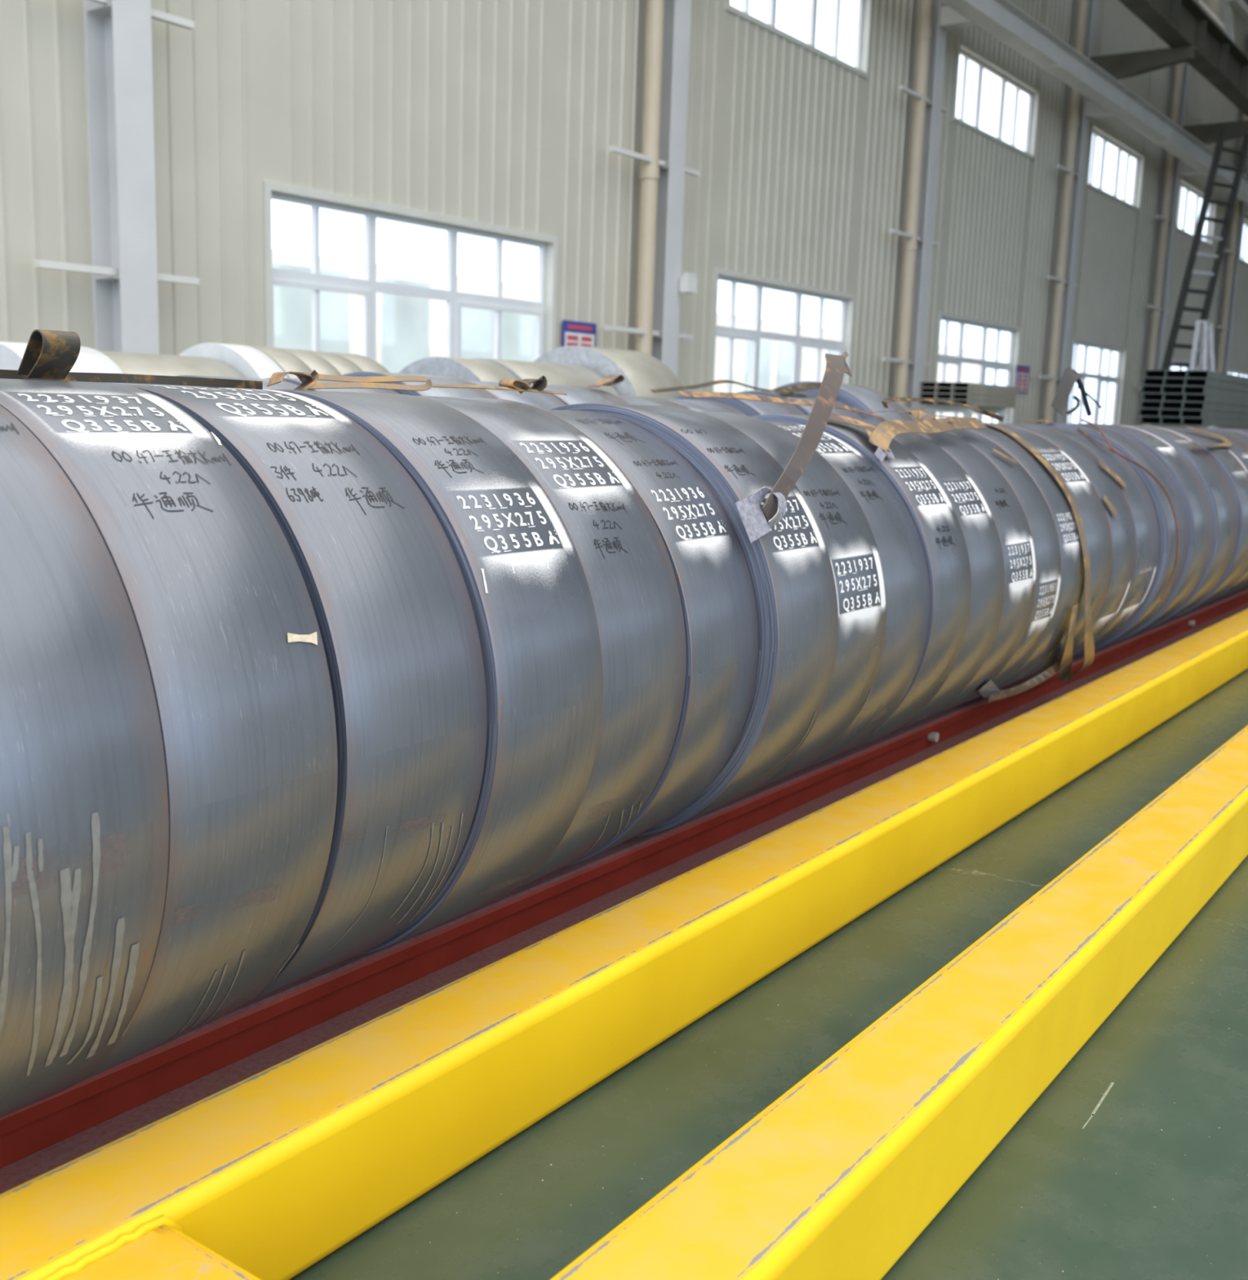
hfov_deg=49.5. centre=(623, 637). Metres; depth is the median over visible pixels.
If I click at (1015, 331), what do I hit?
window
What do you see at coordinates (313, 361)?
coil
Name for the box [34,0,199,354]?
steel column
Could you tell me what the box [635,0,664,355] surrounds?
downpipe
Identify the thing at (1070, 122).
socket
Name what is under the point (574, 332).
notice board
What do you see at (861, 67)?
window
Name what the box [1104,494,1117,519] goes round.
strap
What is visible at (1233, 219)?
socket
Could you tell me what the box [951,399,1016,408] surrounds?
tube
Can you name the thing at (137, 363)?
coil
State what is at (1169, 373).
tube
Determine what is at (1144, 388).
tube
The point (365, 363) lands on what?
coil
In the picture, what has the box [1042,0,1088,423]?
downpipe
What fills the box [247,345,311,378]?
coil
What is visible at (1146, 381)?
tube
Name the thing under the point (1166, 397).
tube
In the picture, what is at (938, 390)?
tube
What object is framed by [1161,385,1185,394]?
tube
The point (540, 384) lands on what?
strap loop
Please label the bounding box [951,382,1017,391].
tube
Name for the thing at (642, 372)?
coil
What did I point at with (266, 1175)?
steel beams
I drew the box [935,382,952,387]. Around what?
tube
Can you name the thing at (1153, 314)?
socket
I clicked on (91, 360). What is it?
coil
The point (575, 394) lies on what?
coil
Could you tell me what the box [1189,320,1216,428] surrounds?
step ladder
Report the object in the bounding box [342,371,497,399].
coil
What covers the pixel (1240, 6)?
strut
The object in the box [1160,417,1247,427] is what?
tube
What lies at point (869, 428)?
strap
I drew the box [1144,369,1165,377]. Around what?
tube
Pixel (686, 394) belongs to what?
strap
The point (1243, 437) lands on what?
coil
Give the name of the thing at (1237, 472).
coil
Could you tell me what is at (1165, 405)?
tube
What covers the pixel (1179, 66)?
socket
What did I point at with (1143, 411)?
tube
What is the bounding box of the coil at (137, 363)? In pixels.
[98,351,243,377]
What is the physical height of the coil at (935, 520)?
1.014 m
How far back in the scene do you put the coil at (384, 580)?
2.04 m
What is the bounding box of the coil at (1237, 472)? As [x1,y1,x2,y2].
[1160,426,1247,619]
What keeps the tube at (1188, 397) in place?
on the tube at (1186, 405)
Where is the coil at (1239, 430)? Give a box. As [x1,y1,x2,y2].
[1206,427,1247,435]
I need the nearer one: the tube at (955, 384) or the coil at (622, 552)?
the coil at (622, 552)
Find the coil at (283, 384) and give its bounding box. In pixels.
[175,374,306,390]
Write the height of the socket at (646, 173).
0.120 m
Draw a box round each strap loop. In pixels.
[16,328,80,379]
[498,379,530,393]
[513,375,546,391]
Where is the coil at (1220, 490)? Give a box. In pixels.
[1119,424,1239,631]
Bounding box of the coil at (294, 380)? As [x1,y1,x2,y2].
[265,377,399,394]
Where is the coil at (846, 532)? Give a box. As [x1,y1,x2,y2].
[699,411,886,788]
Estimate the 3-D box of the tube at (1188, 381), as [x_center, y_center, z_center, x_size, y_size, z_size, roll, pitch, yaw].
[9.912,-3.786,20.869,0.256,0.096,9.000,9,12,35]
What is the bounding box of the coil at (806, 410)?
[737,390,862,418]
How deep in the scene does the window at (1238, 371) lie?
43.76 m
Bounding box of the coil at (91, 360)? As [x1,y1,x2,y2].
[0,341,124,373]
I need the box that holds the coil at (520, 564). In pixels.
[267,389,602,956]
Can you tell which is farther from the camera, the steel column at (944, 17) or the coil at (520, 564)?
the steel column at (944, 17)
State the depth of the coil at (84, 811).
1.57 m
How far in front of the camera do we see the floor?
2.27 m
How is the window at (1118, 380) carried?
in the wall
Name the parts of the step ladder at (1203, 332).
step leg, step leg, step leg, step leg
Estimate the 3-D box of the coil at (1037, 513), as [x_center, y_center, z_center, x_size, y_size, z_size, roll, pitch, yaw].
[0.972,-0.239,4.678,1.005,1.004,0.241,9,12,35]
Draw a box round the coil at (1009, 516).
[875,419,1036,720]
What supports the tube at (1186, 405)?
on the tube at (1184, 413)
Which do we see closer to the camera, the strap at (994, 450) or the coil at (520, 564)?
the coil at (520, 564)
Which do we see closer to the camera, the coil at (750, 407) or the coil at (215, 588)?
the coil at (215, 588)
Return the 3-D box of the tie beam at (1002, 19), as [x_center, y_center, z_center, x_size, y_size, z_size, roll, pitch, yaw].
[9.515,-10.697,26.587,0.360,0.465,68.349,9,12,35]
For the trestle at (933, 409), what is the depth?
19.05 m
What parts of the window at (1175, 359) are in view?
frame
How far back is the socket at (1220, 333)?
40.14 m
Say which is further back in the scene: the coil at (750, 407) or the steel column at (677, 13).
the steel column at (677, 13)
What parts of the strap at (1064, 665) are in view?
seal plate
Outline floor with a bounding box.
[289,668,1247,1279]
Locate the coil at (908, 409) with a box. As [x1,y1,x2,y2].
[901,405,921,421]
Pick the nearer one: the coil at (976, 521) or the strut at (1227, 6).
the coil at (976, 521)
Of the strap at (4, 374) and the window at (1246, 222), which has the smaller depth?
the strap at (4, 374)
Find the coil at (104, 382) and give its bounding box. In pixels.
[103,382,207,387]
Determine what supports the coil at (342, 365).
on the bearer
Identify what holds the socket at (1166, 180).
attached to the downpipe at (1168, 179)
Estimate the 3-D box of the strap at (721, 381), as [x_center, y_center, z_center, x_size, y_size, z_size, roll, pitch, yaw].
[0.490,-1.084,5.893,0.020,0.071,1.288,9,12,35]
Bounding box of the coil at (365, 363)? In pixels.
[333,352,390,373]
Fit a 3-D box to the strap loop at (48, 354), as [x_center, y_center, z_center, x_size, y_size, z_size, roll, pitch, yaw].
[-0.865,-0.426,2.037,0.075,0.071,0.060,9,12,35]
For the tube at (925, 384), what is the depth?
18.90 m
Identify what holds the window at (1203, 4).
in the wall
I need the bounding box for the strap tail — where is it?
[735,351,851,543]
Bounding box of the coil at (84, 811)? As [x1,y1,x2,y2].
[0,405,168,1117]
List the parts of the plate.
plate blade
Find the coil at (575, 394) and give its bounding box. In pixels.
[529,383,629,404]
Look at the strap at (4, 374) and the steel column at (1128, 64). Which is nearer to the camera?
the strap at (4, 374)
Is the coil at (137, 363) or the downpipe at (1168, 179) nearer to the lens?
the coil at (137, 363)
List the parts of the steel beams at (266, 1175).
rail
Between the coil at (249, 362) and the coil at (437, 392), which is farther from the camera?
the coil at (249, 362)
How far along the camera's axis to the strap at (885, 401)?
4.90 m
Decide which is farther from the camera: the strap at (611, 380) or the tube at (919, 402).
the tube at (919, 402)
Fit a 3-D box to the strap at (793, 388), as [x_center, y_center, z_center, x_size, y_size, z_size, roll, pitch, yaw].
[0.931,-1.186,6.528,0.060,0.093,0.713,9,12,36]
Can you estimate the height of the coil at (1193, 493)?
1.016 m
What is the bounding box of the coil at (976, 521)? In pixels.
[854,418,1004,733]
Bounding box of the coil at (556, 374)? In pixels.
[471,358,619,395]
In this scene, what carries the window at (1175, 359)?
in the wall
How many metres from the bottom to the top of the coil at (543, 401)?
1.010 m
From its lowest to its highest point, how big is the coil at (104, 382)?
0.990 m
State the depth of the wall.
15.50 m
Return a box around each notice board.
[561,320,596,346]
[1014,364,1030,393]
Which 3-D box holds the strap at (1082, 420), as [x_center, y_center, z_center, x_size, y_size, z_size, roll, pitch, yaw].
[2.138,-0.547,5.699,0.356,0.726,0.807,3,10,9]
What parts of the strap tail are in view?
seal plate, strap blade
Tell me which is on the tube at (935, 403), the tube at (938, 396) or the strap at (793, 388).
the tube at (938, 396)
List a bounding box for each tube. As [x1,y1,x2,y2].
[918,401,934,404]
[919,386,935,393]
[919,392,935,399]
[920,381,936,387]
[934,393,951,399]
[934,399,986,407]
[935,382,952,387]
[935,387,951,393]
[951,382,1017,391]
[951,387,1017,397]
[951,393,1016,402]
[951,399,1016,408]
[1138,408,1164,417]
[1140,400,1161,408]
[1140,416,1223,426]
[1141,385,1162,393]
[1142,377,1164,385]
[1142,393,1165,401]
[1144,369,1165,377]
[1159,408,1188,417]
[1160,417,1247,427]
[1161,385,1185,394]
[1161,401,1183,409]
[1163,377,1185,386]
[1163,393,1184,401]
[1164,369,1186,377]
[1180,409,1247,420]
[1182,386,1247,399]
[1182,401,1247,413]
[1182,417,1247,426]
[1184,377,1247,391]
[1184,394,1247,406]
[1186,370,1247,384]
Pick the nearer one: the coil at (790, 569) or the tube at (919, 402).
the coil at (790, 569)
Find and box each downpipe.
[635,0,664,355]
[893,0,933,406]
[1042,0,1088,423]
[1140,62,1184,425]
[1215,112,1247,373]
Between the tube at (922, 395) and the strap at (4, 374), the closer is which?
the strap at (4, 374)
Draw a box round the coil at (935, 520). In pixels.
[751,413,971,755]
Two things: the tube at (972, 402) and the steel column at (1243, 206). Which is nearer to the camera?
the tube at (972, 402)
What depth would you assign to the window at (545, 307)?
13.39 m
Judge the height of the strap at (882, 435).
0.101 m
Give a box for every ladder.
[1161,128,1247,370]
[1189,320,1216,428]
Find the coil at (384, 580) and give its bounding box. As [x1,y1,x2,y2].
[124,384,487,1001]
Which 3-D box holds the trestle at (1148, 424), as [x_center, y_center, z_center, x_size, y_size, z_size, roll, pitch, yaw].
[9.604,-2.697,21.127,0.804,1.166,7.920,9,12,35]
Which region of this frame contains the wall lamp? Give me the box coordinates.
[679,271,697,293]
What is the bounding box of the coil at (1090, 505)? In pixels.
[983,423,1112,685]
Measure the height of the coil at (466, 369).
1.040 m
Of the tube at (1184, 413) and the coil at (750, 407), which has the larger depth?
the tube at (1184, 413)
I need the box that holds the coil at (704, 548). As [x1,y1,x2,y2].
[544,409,758,868]
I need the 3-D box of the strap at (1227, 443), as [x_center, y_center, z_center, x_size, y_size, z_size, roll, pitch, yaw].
[2.916,-1.020,6.841,0.195,0.102,1.058,8,11,32]
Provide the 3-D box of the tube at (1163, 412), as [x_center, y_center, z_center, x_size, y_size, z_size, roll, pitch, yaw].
[9.678,-3.430,21.091,0.256,0.096,9.000,9,12,35]
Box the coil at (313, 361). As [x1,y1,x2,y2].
[277,347,340,375]
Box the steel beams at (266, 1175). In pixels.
[0,608,1247,1279]
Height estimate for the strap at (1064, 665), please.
1.052 m
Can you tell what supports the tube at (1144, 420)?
on the trestle at (1148, 424)
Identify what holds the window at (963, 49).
in the wall
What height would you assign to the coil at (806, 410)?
1.000 m
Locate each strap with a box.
[0,368,262,389]
[266,369,318,390]
[297,371,432,391]
[431,383,566,395]
[587,374,624,386]
[650,379,808,397]
[678,391,885,420]
[775,382,821,393]
[811,407,890,451]
[851,409,955,422]
[868,417,987,451]
[881,397,1003,422]
[934,415,1094,703]
[992,448,1017,464]
[1026,420,1086,426]
[1077,427,1115,453]
[1080,418,1178,599]
[1099,461,1126,488]
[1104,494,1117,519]
[1185,425,1232,446]
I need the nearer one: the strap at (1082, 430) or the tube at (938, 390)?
the strap at (1082, 430)
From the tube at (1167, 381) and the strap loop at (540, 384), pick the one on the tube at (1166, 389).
the tube at (1167, 381)
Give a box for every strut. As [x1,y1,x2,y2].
[1222,0,1235,43]
[1228,0,1247,22]
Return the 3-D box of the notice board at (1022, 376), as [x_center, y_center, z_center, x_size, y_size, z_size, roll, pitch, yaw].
[8.146,-5.281,27.650,0.018,0.539,0.746,9,12,35]
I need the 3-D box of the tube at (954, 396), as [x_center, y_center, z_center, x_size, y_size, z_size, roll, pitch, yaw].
[5.161,-3.419,19.331,0.234,0.075,1.900,9,12,35]
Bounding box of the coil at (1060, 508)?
[966,427,1084,688]
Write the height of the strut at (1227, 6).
1.894 m
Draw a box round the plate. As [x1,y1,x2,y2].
[1051,365,1102,416]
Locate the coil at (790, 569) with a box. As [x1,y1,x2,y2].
[548,403,838,838]
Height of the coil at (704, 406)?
1.000 m
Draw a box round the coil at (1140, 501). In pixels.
[1040,426,1159,657]
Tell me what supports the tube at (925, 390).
on the tube at (922, 395)
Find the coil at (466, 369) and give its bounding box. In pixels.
[398,356,519,382]
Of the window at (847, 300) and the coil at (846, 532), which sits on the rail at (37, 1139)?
the coil at (846, 532)
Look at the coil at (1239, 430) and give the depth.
8.20 m
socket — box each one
[640,167,659,180]
[902,241,917,250]
[916,29,931,39]
[1053,284,1065,291]
[1066,119,1079,126]
[1150,311,1160,317]
[1163,177,1173,182]
[1173,62,1184,69]
[1218,331,1227,335]
[1231,217,1239,222]
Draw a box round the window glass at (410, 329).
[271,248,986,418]
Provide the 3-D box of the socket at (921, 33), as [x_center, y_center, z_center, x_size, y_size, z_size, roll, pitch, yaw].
[4.793,-9.614,21.597,0.236,0.120,0.236,9,12,35]
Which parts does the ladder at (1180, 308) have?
rail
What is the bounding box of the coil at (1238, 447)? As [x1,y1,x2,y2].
[1182,427,1247,606]
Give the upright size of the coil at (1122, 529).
1.006 m
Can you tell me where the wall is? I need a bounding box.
[0,0,1247,425]
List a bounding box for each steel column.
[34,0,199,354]
[604,0,700,376]
[881,0,977,410]
[1039,0,1195,424]
[1138,0,1247,425]
[1214,38,1247,373]
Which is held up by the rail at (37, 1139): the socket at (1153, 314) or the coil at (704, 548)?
the coil at (704, 548)
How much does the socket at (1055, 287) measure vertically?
0.120 m
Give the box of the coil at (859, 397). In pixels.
[772,381,914,421]
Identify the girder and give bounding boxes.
[1119,0,1247,116]
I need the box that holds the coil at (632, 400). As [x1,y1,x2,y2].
[617,395,688,408]
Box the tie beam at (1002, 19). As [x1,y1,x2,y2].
[939,0,1247,204]
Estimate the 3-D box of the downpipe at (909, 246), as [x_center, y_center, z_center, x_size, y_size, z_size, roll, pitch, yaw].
[4.760,-8.622,21.765,0.236,12.290,0.236,9,12,35]
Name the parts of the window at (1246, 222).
frame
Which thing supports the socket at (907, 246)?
attached to the downpipe at (909, 246)
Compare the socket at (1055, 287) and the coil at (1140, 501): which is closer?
the coil at (1140, 501)
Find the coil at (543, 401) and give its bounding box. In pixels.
[465,379,565,409]
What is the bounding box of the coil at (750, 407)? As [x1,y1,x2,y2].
[672,391,806,416]
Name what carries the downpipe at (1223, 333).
attached to the steel column at (1243, 206)
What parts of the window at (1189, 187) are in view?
frame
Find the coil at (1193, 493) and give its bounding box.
[1078,423,1213,644]
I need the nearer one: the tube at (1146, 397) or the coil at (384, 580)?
the coil at (384, 580)
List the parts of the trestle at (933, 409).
leg, leg, leg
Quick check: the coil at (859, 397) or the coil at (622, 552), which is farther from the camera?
the coil at (859, 397)
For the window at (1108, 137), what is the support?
in the wall
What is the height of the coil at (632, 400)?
1.010 m
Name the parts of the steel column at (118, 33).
stiffener plate, stiffener plate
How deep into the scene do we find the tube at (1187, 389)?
17.64 m
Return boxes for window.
[262,179,558,360]
[709,267,855,392]
[725,0,873,78]
[933,311,1021,423]
[951,39,1040,159]
[1065,337,1127,424]
[1085,121,1145,211]
[1162,354,1198,370]
[1175,177,1217,247]
[1197,0,1224,31]
[1228,367,1247,377]
[1240,216,1247,265]
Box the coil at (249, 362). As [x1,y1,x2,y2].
[178,342,288,378]
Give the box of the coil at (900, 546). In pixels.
[767,421,930,769]
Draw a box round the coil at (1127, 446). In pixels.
[1035,423,1188,656]
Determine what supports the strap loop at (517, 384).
on the strap at (434, 385)
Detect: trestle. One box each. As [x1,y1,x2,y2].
[924,404,1009,423]
[1146,423,1247,429]
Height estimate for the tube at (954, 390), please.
0.075 m
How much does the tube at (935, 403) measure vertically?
0.075 m
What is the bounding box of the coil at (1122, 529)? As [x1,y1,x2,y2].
[982,422,1136,672]
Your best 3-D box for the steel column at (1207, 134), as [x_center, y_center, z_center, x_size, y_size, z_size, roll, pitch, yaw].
[14.331,-10.315,33.325,2.340,12.400,1.820,9,12,35]
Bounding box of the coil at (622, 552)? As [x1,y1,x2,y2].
[413,395,686,888]
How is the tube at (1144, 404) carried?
on the tube at (1143, 411)
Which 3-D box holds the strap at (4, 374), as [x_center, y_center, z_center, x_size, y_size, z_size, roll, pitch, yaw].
[-0.819,-0.429,2.246,0.013,0.017,0.586,8,11,32]
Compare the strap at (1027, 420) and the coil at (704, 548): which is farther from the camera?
the strap at (1027, 420)
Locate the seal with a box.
[874,446,895,462]
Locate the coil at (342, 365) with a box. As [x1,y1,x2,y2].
[306,350,362,375]
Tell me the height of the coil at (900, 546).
0.994 m
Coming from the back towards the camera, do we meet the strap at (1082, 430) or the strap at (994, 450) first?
the strap at (1082, 430)
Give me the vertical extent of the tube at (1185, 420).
0.096 m
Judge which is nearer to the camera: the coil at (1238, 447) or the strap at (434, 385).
the strap at (434, 385)
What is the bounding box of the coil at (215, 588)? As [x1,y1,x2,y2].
[0,378,337,1084]
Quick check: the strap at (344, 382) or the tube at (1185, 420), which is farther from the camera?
the tube at (1185, 420)
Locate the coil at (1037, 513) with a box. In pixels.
[946,428,1061,706]
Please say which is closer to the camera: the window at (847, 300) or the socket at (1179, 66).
the window at (847, 300)
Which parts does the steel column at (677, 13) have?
stiffener plate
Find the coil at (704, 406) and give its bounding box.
[657,397,747,415]
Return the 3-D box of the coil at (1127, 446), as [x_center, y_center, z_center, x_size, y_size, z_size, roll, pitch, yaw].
[1.930,-0.436,5.998,1.031,1.012,0.396,9,12,35]
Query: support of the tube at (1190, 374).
on the tube at (1188, 381)
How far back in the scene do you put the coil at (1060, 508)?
4.61 m
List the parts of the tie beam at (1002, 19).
splice plate, splice plate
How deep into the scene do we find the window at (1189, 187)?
37.12 m
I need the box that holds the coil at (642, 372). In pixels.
[533,345,685,398]
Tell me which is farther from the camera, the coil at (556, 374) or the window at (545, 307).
the window at (545, 307)
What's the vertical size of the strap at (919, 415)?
0.043 m
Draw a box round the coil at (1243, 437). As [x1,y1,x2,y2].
[1211,429,1247,594]
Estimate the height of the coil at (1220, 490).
1.016 m

